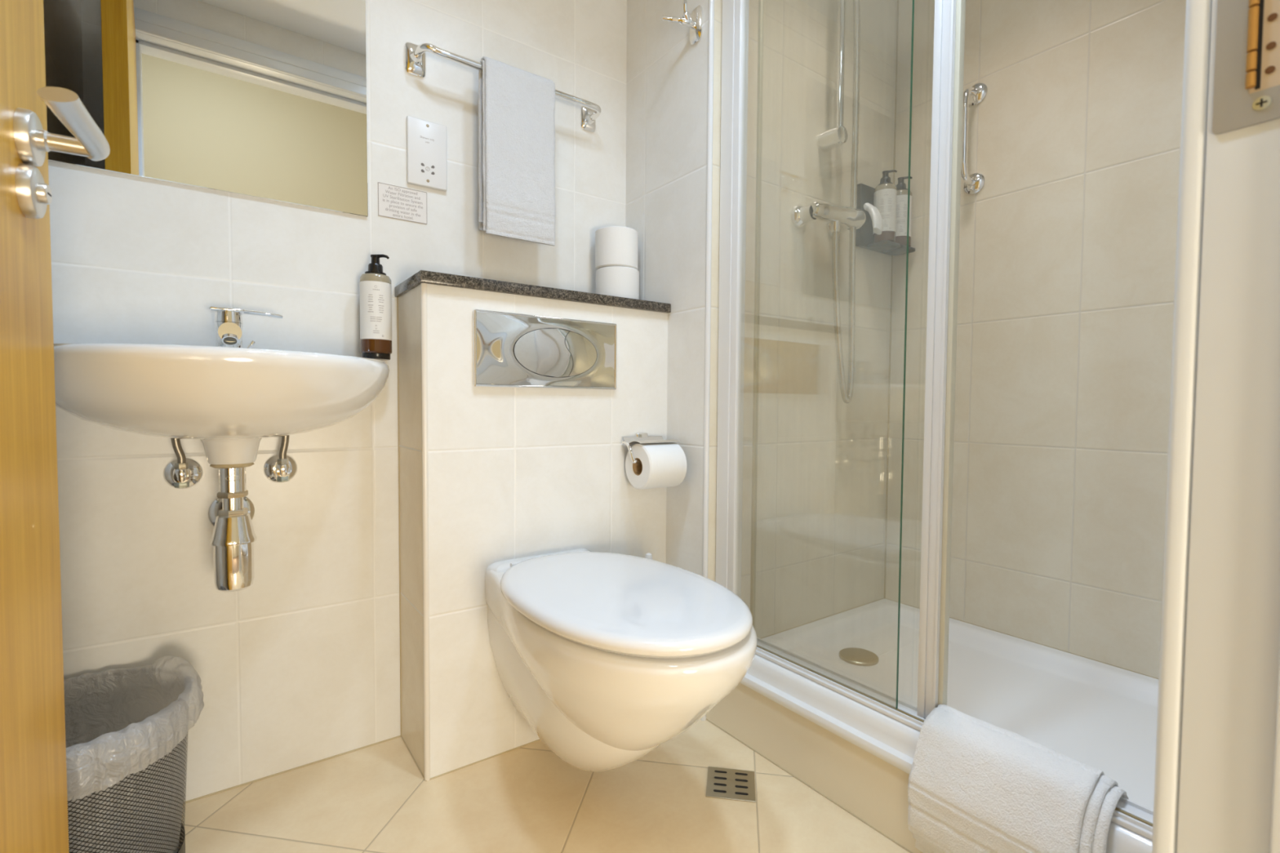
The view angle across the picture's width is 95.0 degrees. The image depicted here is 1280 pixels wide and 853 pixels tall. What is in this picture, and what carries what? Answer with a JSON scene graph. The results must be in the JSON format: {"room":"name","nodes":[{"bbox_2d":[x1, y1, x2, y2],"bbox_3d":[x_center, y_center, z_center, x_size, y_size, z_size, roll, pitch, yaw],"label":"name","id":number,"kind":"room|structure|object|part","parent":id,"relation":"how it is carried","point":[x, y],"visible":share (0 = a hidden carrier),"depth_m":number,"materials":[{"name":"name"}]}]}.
{"room":"bathroom","nodes":[
{"label":"bathroom","id":0,"kind":"room"},
{"bbox_2d":[48,0,626,802],"bbox_3d":[-0.507,-0.378,1.379,1.675,2.165,0.100,-1,3,-36],"label":"wall","id":1,"kind":"structure","parent":0,"point":[297,666],"depth_m":1.20,"materials":[{"name":"tile"}]},
{"bbox_2d":[163,438,202,488],"bbox_3d":[-0.830,0.060,1.063,0.058,0.115,0.068,-1,3,-36],"label":"valve","id":2,"kind":"object","parent":1,"relation":"attached to","point":[181,473],"visible":0.91,"depth_m":1.05,"materials":[{"name":"silver metal"}]},
{"bbox_2d":[43,0,368,217],"bbox_3d":[-0.817,-0.825,1.072,0.584,0.763,0.006,-1,3,-36],"label":"wall mirror","id":3,"kind":"object","parent":1,"relation":"attached to","point":[261,99],"visible":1,"depth_m":1.10,"materials":[{"name":"silver mirror"}]},
{"bbox_2d":[53,342,389,468],"bbox_3d":[-0.671,-0.022,0.964,0.509,0.186,0.408,-1,3,-36],"label":"basin","id":4,"kind":"object","parent":1,"relation":"attached to","point":[229,399],"visible":0.89,"depth_m":0.82,"materials":[{"name":"white ceramic"}]},
{"bbox_2d":[209,462,253,468],"bbox_3d":[-0.699,0.066,1.006,0.063,0.006,0.063,-1,3,-36],"label":"washer","id":5,"kind":"object","parent":4,"relation":"in","point":[217,465],"depth_m":0.98,"materials":[{"name":"beige"}]},
{"bbox_2d":[208,466,257,591],"bbox_3d":[-0.736,0.173,1.060,0.074,0.212,0.190,-1,3,-36],"label":"trap","id":6,"kind":"object","parent":4,"relation":"attached to","point":[231,514],"visible":0.97,"depth_m":0.99,"materials":[{"name":"silver metal"}]},
{"bbox_2d":[213,542,254,591],"bbox_3d":[-0.700,0.239,1.012,0.058,0.083,0.058,-1,3,-36],"label":"cup","id":7,"kind":"object","parent":6,"relation":"on","point":[233,562],"depth_m":0.99,"materials":[{"name":"silver metal"}]},
{"bbox_2d":[208,306,282,347],"bbox_3d":[-0.698,-0.166,1.044,0.112,0.095,0.145,-1,3,-36],"label":"tap","id":8,"kind":"object","parent":4,"relation":"on","point":[228,322],"visible":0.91,"depth_m":1.05,"materials":[{"name":"silver metal"}]},
{"bbox_3d":[-0.714,-0.156,1.021,0.035,0.042,0.111,-1,3,-36],"label":"spout","id":9,"kind":"part","parent":8,"relation":"part of","materials":[{"name":"silver metal"}]},
{"bbox_3d":[-0.725,-0.202,1.082,0.112,0.026,0.043,-1,3,-36],"label":"lever","id":10,"kind":"part","parent":8,"relation":"part of","materials":[{"name":"silver metal"}]},
{"bbox_3d":[-0.731,-0.144,1.095,0.023,0.033,0.008,-1,3,-36],"label":"pop rod","id":11,"kind":"part","parent":8,"relation":"part of","materials":[{"name":"silver metal"}]},
{"bbox_2d":[263,435,297,482],"bbox_3d":[-0.704,0.057,1.153,0.058,0.114,0.068,-1,3,-36],"label":"valve","id":12,"kind":"object","parent":1,"relation":"attached to","point":[280,468],"visible":0.95,"depth_m":1.14,"materials":[{"name":"silver metal"}]},
{"bbox_2d":[362,352,390,360],"bbox_3d":[-0.560,-0.206,1.241,0.054,0.130,0.075,-1,3,-36],"label":"bracket","id":13,"kind":"object","parent":1,"relation":"attached to","point":[383,357],"visible":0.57,"depth_m":1.21,"materials":[{"name":"black plastic"}]},
{"bbox_2d":[359,253,391,354],"bbox_3d":[-0.554,-0.257,1.231,0.061,0.207,0.062,-1,3,-36],"label":"soap bottle","id":14,"kind":"object","parent":13,"relation":"on","point":[375,286],"visible":0.99,"depth_m":1.21,"materials":[{"name":"brown"}]},
{"bbox_2d":[368,284,383,337],"bbox_3d":[-0.542,-0.237,1.205,0.031,0.105,0.004,-1,2,-25],"label":"print","id":15,"kind":"object","parent":14,"relation":"on","point":[375,292],"depth_m":1.20,"materials":[{"name":"grey paper"}]},
{"bbox_2d":[377,182,426,224],"bbox_3d":[-0.525,-0.494,1.299,0.104,0.072,0.002,-1,3,-36],"label":"notice sign","id":16,"kind":"object","parent":1,"relation":"attached to","point":[394,202],"visible":1,"depth_m":1.30,"materials":[{"name":"white paper"}]},
{"bbox_2d":[406,115,447,191],"bbox_3d":[-0.479,-0.613,1.322,0.087,0.146,0.010,-1,3,-36],"label":"socket","id":17,"kind":"object","parent":1,"relation":"attached to","point":[426,140],"visible":1,"depth_m":1.32,"materials":[{"name":"white plastic"}]},
{"bbox_2d":[404,41,600,132],"bbox_3d":[-0.297,-0.817,1.402,0.491,0.068,0.078,-1,3,-36],"label":"towel rail","id":18,"kind":"object","parent":1,"relation":"attached to","point":[415,55],"visible":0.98,"depth_m":1.30,"materials":[{"name":"silver metal"}]},
{"bbox_3d":[-0.493,-0.814,1.295,0.047,0.068,0.024,-1,3,-36],"label":"wall plate","id":19,"kind":"part","parent":18,"relation":"part of","materials":[{"name":"silver metal"}]},
{"bbox_2d":[478,56,555,245],"bbox_3d":[-0.288,-0.636,1.377,0.177,0.399,0.054,-1,3,-36],"label":"hand towel","id":20,"kind":"object","parent":18,"relation":"hanging from","point":[517,106],"visible":1,"depth_m":1.35,"materials":[{"name":"white fabric"}]},
{"bbox_3d":[-0.133,-0.821,1.553,0.047,0.068,0.024,-1,3,-36],"label":"wall plate","id":21,"kind":"part","parent":18,"relation":"part of","materials":[{"name":"silver metal"}]},
{"bbox_2d":[185,0,898,803],"bbox_3d":[-0.145,-0.374,1.350,2.058,2.166,0.192,0,2,-21],"label":"trim","id":22,"kind":"structure","parent":1,"relation":"attached to","point":[897,18],"depth_m":1.32,"materials":[{"name":"beige"}]},
{"bbox_2d":[398,283,667,777],"bbox_3d":[-0.236,0.208,1.417,0.609,0.993,0.194,-1,3,-36],"label":"partition wall","id":23,"kind":"structure","parent":0,"point":[514,473],"depth_m":1.25,"materials":[{"name":"tile"}]},
{"bbox_2d":[420,283,430,781],"bbox_3d":[-0.426,0.216,1.167,0.012,0.993,0.012,-1,3,-36],"label":"trim","id":24,"kind":"structure","parent":23,"relation":"attached to","point":[423,286],"depth_m":1.16,"materials":[{"name":"beige tile"}]},
{"bbox_2d":[394,270,671,313],"bbox_3d":[-0.232,-0.299,1.391,0.616,0.022,0.208,-1,3,-36],"label":"stone ledge","id":25,"kind":"object","parent":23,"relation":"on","point":[422,276],"visible":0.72,"depth_m":1.26,"materials":[{"name":"stone"}]},
{"bbox_2d":[595,266,639,299],"bbox_3d":[-0.060,-0.364,1.556,0.115,0.098,0.115,-1,3,-36],"label":"toilet roll","id":26,"kind":"object","parent":25,"relation":"on","point":[615,281],"visible":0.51,"depth_m":1.51,"materials":[{"name":"white paper"}]},
{"bbox_2d":[595,226,638,270],"bbox_3d":[-0.062,-0.464,1.551,0.113,0.100,0.113,-1,3,-36],"label":"toilet roll","id":27,"kind":"object","parent":26,"relation":"on","point":[615,246],"visible":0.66,"depth_m":1.50,"materials":[{"name":"white paper"}]},
{"bbox_2d":[473,309,617,390],"bbox_3d":[-0.195,-0.163,1.297,0.349,0.158,0.023,-1,3,-36],"label":"flush plate","id":28,"kind":"object","parent":23,"relation":"attached to","point":[511,349],"visible":1,"depth_m":1.28,"materials":[{"name":"silver metal"}]},
{"bbox_2d":[484,548,756,772],"bbox_3d":[-0.049,0.471,1.076,0.367,0.380,0.596,-1,3,-36],"label":"toilet","id":29,"kind":"object","parent":23,"relation":"attached to","point":[608,659],"visible":1,"depth_m":0.92,"materials":[{"name":"white ceramic"}]},
{"bbox_3d":[-0.040,0.295,1.050,0.357,0.025,0.548,-1,3,-36],"label":"lid","id":30,"kind":"part","parent":29,"relation":"part of","materials":[{"name":"white plastic"}]},
{"bbox_3d":[-0.040,0.311,1.050,0.340,0.006,0.530,-1,3,-36],"label":"seat","id":31,"kind":"part","parent":29,"relation":"part of","materials":[{"name":"white plastic"}]},
{"bbox_2d":[621,432,679,463],"bbox_3d":[0.022,0.051,1.425,0.127,0.070,0.083,-1,3,-36],"label":"toilet roll holder","id":32,"kind":"object","parent":23,"relation":"attached to","point":[640,437],"visible":0.74,"depth_m":1.42,"materials":[{"name":"silver metal"}]},
{"bbox_3d":[0.012,0.060,1.425,0.111,0.052,0.060,-1,3,-36],"label":"arm","id":33,"kind":"part","parent":32,"relation":"part of","materials":[{"name":"silver metal"}]},
{"bbox_2d":[625,442,686,489],"bbox_3d":[0.038,0.094,1.413,0.110,0.108,0.108,-1,3,-36],"label":"toilet roll","id":34,"kind":"object","parent":32,"relation":"hanging from","point":[664,464],"visible":0.98,"depth_m":1.38,"materials":[{"name":"white paper"}]},
{"bbox_2d":[181,719,909,852],"bbox_3d":[0.492,0.769,0.496,2.233,0.050,2.778,-1,3,-36],"label":"floor","id":35,"kind":"structure","parent":0,"point":[376,798],"depth_m":1.10,"materials":[{"name":"tile"}]},
{"bbox_2d":[63,655,204,852],"bbox_3d":[-0.860,0.560,0.899,0.312,0.318,0.317,-1,3,-36],"label":"waste bin","id":36,"kind":"object","parent":35,"relation":"on","point":[126,730],"visible":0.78,"depth_m":0.89,"materials":[{"name":"black metal"}]},
{"bbox_2d":[644,552,653,559],"bbox_3d":[0.020,0.506,1.425,0.084,0.402,0.084,-1,3,-36],"label":"toilet brush","id":37,"kind":"object","parent":35,"relation":"on","point":[649,556],"visible":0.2,"depth_m":1.41,"materials":[{"name":"white plastic"}]},
{"bbox_2d":[706,766,755,802],"bbox_3d":[0.182,0.716,1.176,0.095,0.002,0.095,1,2,9],"label":"floor drain","id":38,"kind":"object","parent":35,"relation":"on","point":[722,783],"visible":1,"depth_m":1.17,"materials":[{"name":"silver metal"}]},
{"bbox_2d":[706,597,1159,852],"bbox_3d":[0.727,0.617,1.259,0.759,0.203,0.914,-1,3,-36],"label":"shower tray","id":39,"kind":"object","parent":35,"relation":"on","point":[1102,716],"visible":0.59,"depth_m":1.24,"materials":[{"name":"white ceramic"}]},
{"bbox_2d":[715,0,1153,840],"bbox_3d":[0.476,-0.367,1.036,0.068,1.870,0.913,-1,3,-36],"label":"shower door frame","id":40,"kind":"structure","parent":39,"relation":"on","point":[949,15],"depth_m":1.03,"materials":[{"name":"white metal"}]},
{"bbox_3d":[0.349,-0.380,1.184,0.006,1.766,0.404,-1,3,-36],"label":"fixed pane","id":41,"kind":"part","parent":40,"relation":"part of","materials":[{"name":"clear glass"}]},
{"bbox_2d":[907,704,1128,852],"bbox_3d":[0.569,0.591,0.898,0.138,0.219,0.256,-1,3,-36],"label":"bath mat","id":42,"kind":"object","parent":39,"relation":"on","point":[975,785],"visible":1,"depth_m":0.87,"materials":[{"name":"white fabric"}]},
{"bbox_2d":[625,0,897,715],"bbox_3d":[0.367,-0.386,1.732,0.758,2.165,0.346,-1,3,-36],"label":"wall","id":43,"kind":"structure","parent":0,"point":[821,479],"depth_m":1.55,"materials":[{"name":"tile"}]},
{"bbox_2d":[662,0,702,44],"bbox_3d":[0.099,-0.955,1.372,0.091,0.092,0.049,-1,2,-23],"label":"robe hook","id":44,"kind":"object","parent":43,"relation":"attached to","point":[694,21],"visible":1,"depth_m":1.37,"materials":[{"name":"silver metal"}]},
{"bbox_3d":[0.130,-0.950,1.387,0.012,0.082,0.044,-1,3,-36],"label":"plate","id":45,"kind":"part","parent":44,"relation":"part of","materials":[{"name":"silver metal"}]},
{"bbox_2d":[701,0,714,720],"bbox_3d":[0.161,-0.374,1.377,0.013,2.165,0.013,-1,3,-36],"label":"trim","id":46,"kind":"structure","parent":43,"relation":"attached to","point":[711,2],"depth_m":1.37,"materials":[{"name":"white metal"}]},
{"bbox_2d":[817,0,848,151],"bbox_3d":[0.528,-1.047,1.555,0.052,0.598,0.085,-1,3,-36],"label":"riser rail","id":47,"kind":"object","parent":43,"relation":"attached to","point":[830,139],"visible":1,"depth_m":1.55,"materials":[{"name":"silver metal"}]},
{"bbox_3d":[0.532,-1.048,1.549,0.019,0.595,0.019,-1,3,-36],"label":"rail","id":48,"kind":"part","parent":47,"relation":"part of","materials":[{"name":"silver metal"}]},
{"bbox_2d":[831,0,860,403],"bbox_3d":[0.583,-0.715,1.509,0.108,1.308,0.143,-1,3,-36],"label":"shower hose","id":49,"kind":"object","parent":47,"relation":"hanging from","point":[846,395],"visible":0.99,"depth_m":1.56,"materials":[{"name":"silver metal"}]},
{"bbox_2d":[791,201,883,237],"bbox_3d":[0.527,-0.554,1.544,0.233,0.094,0.135,-1,3,-36],"label":"shower mixer","id":50,"kind":"object","parent":43,"relation":"attached to","point":[840,219],"visible":1,"depth_m":1.53,"materials":[{"name":"silver metal"}]},
{"bbox_3d":[0.624,-0.554,1.565,0.045,0.093,0.066,0,2,-17],"label":"lever","id":51,"kind":"part","parent":50,"relation":"part of","materials":[{"name":"silver metal"}]},
{"bbox_2d":[855,182,915,255],"bbox_3d":[0.722,-0.607,1.715,0.185,0.182,0.082,-1,3,-36],"label":"rack","id":52,"kind":"object","parent":43,"relation":"attached to","point":[864,238],"visible":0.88,"depth_m":1.70,"materials":[{"name":"grey metal"}]},
{"bbox_3d":[0.703,-0.611,1.741,0.185,0.176,0.016,-1,3,-36],"label":"plate","id":53,"kind":"part","parent":52,"relation":"part of","materials":[{"name":"grey"}]},
{"bbox_2d":[872,169,897,243],"bbox_3d":[0.706,-0.632,1.691,0.061,0.208,0.061,-1,3,-36],"label":"soap bottle","id":54,"kind":"object","parent":52,"relation":"on","point":[885,193],"visible":0.94,"depth_m":1.67,"materials":[{"name":"brown"}]},
{"bbox_2d":[880,192,891,229],"bbox_3d":[0.697,-0.612,1.664,0.031,0.105,0.004,1,2,17],"label":"print","id":55,"kind":"object","parent":54,"relation":"on","point":[885,197],"depth_m":1.66,"materials":[{"name":"grey paper"}]},
{"bbox_2d":[866,240,915,255],"bbox_3d":[0.737,-0.522,1.719,0.147,0.012,0.066,-1,3,-36],"label":"shelf","id":56,"kind":"object","parent":52,"relation":"attached to","point":[886,246],"depth_m":1.70,"materials":[{"name":"grey metal"}]},
{"bbox_2d":[895,176,912,246],"bbox_3d":[0.771,-0.633,1.738,0.061,0.208,0.061,-1,3,-36],"label":"soap bottle","id":57,"kind":"object","parent":52,"relation":"on","point":[902,192],"visible":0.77,"depth_m":1.71,"materials":[{"name":"brown"}]},
{"bbox_2d":[896,197,906,234],"bbox_3d":[0.762,-0.614,1.711,0.031,0.105,0.004,1,2,17],"label":"print","id":58,"kind":"object","parent":57,"relation":"on","point":[901,202],"depth_m":1.71,"materials":[{"name":"grey paper"}]},
{"bbox_2d":[885,0,1186,678],"bbox_3d":[1.030,-0.374,1.545,0.100,2.165,1.333,-1,3,-36],"label":"wall","id":59,"kind":"structure","parent":0,"point":[1068,242],"depth_m":1.46,"materials":[{"name":"tile"}]},
{"bbox_2d":[960,82,987,195],"bbox_3d":[0.889,-0.786,1.585,0.069,0.298,0.057,-1,3,-36],"label":"handle","id":60,"kind":"object","parent":59,"relation":"attached to","point":[974,183],"visible":0.94,"depth_m":1.58,"materials":[{"name":"silver metal"}]},
{"bbox_3d":[0.520,-0.336,0.427,2.033,2.165,0.130,-1,3,-36],"label":"wall","id":61,"kind":"structure","parent":0,"visible":0},
{"bbox_2d":[0,0,110,852],"bbox_3d":[-0.451,-0.253,0.334,0.114,1.981,0.828,-1,3,-32],"label":"door","id":62,"kind":"structure","parent":61,"relation":"in","point":[33,800],"depth_m":0.60,"materials":[{"name":"brown wood"}]},
{"bbox_3d":[-0.625,-0.244,0.616,0.007,0.021,0.021,-1,3,-32],"label":"release knob","id":63,"kind":"part","parent":62,"relation":"part of","materials":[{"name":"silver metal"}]},
{"bbox_3d":[-0.567,-0.300,0.576,0.058,0.026,0.150,-1,3,-36],"label":"lever handle","id":64,"kind":"part","parent":62,"relation":"part of","materials":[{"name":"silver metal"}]},
{"bbox_2d":[1151,0,1279,852],"bbox_3d":[0.129,-0.280,0.159,0.975,2.068,0.151,-1,3,-36],"label":"trim","id":65,"kind":"structure","parent":61,"relation":"attached to","point":[1217,784],"depth_m":0.45,"materials":[{"name":"white paint"}]},
{"bbox_3d":[0.454,-0.317,0.421,0.002,0.193,0.056,-1,3,-36],"label":"strike plate","id":66,"kind":"part","parent":65,"relation":"part of","materials":[{"name":"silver metal"}]}
]}

